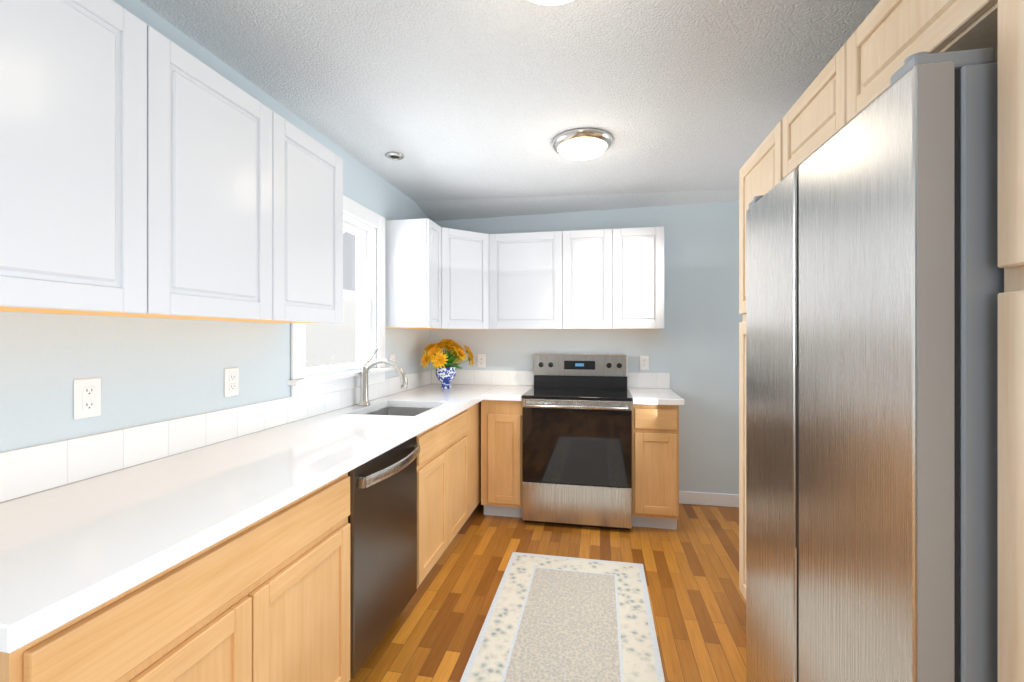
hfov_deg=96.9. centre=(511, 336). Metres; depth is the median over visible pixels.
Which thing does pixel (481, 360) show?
electrical outlet
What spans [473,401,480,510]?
base cabinet
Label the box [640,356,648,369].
electrical outlet
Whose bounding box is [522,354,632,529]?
range
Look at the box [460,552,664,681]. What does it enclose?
rug
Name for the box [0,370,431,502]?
backsplash
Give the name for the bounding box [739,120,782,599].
pantry cabinet
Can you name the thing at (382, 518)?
dishwasher
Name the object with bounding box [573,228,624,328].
upper cabinet
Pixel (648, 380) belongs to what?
backsplash
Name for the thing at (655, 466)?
base cabinet
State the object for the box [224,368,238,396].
electrical outlet
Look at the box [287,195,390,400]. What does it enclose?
window
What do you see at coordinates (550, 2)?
ceiling light
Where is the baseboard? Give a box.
[679,491,738,507]
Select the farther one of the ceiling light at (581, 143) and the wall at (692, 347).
the wall at (692, 347)
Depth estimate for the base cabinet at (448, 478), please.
2.55 m
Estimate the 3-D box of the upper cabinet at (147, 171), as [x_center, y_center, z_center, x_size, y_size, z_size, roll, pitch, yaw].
[-1.150,-0.443,0.983,0.322,0.744,0.595,0,0,11]
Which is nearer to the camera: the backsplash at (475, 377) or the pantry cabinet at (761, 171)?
the pantry cabinet at (761, 171)
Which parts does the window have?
window sash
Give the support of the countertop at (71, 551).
on the base cabinet at (448, 478)
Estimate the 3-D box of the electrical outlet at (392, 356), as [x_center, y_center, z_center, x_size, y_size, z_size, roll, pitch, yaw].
[-0.864,0.185,3.285,0.009,0.116,0.072,0,0,11]
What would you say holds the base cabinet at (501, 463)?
on the floor
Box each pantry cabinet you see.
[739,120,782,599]
[998,0,1023,681]
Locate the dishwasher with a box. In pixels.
[348,436,419,678]
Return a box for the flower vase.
[421,339,474,388]
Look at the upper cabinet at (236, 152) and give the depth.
1.46 m
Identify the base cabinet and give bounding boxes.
[0,473,349,681]
[417,406,472,587]
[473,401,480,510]
[481,400,522,517]
[632,403,678,529]
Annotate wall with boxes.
[0,0,430,452]
[431,201,742,493]
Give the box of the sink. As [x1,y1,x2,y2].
[365,407,431,415]
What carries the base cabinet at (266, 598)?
on the floor
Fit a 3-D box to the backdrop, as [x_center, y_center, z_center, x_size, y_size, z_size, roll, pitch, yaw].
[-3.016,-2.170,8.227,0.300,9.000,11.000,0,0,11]
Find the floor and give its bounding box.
[349,501,745,681]
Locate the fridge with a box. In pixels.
[746,47,1003,681]
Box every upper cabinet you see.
[0,0,179,315]
[128,47,291,322]
[292,124,342,323]
[385,218,488,329]
[489,230,572,328]
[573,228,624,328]
[625,226,663,328]
[783,0,997,178]
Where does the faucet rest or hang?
on the countertop at (71, 551)
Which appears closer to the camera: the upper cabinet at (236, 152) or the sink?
the upper cabinet at (236, 152)
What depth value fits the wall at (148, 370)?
1.54 m
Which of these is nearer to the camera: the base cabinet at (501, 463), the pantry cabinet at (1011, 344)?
the pantry cabinet at (1011, 344)
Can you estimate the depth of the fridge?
0.86 m
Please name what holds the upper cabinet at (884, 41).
attached to the wall
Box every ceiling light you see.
[527,0,572,4]
[552,128,612,159]
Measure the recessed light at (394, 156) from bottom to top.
0.016 m
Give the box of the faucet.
[358,349,407,405]
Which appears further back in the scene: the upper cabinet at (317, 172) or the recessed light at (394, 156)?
the recessed light at (394, 156)
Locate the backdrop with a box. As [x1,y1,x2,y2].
[306,230,355,367]
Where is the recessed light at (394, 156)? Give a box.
[386,152,403,159]
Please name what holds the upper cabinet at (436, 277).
attached to the wall at (148, 370)
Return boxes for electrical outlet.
[74,378,100,419]
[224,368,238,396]
[390,354,394,370]
[478,354,485,367]
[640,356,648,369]
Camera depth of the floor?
2.37 m
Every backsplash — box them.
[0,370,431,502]
[432,370,533,385]
[627,372,669,388]
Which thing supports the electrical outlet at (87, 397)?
attached to the wall at (148, 370)
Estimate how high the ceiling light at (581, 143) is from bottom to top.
0.080 m
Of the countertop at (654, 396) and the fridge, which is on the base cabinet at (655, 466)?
the countertop at (654, 396)
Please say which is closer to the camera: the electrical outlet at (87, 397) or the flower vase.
the electrical outlet at (87, 397)
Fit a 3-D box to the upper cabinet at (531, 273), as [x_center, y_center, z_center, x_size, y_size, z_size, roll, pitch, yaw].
[0.162,-0.443,3.694,0.644,0.744,0.322,0,0,11]
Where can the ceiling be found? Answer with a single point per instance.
(469, 109)
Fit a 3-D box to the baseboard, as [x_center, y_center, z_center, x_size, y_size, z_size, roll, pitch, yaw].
[2.558,1.280,3.386,2.670,0.100,0.012,0,0,11]
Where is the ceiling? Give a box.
[139,0,880,220]
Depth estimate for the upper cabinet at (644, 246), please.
3.37 m
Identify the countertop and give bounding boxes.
[0,384,533,652]
[627,388,683,405]

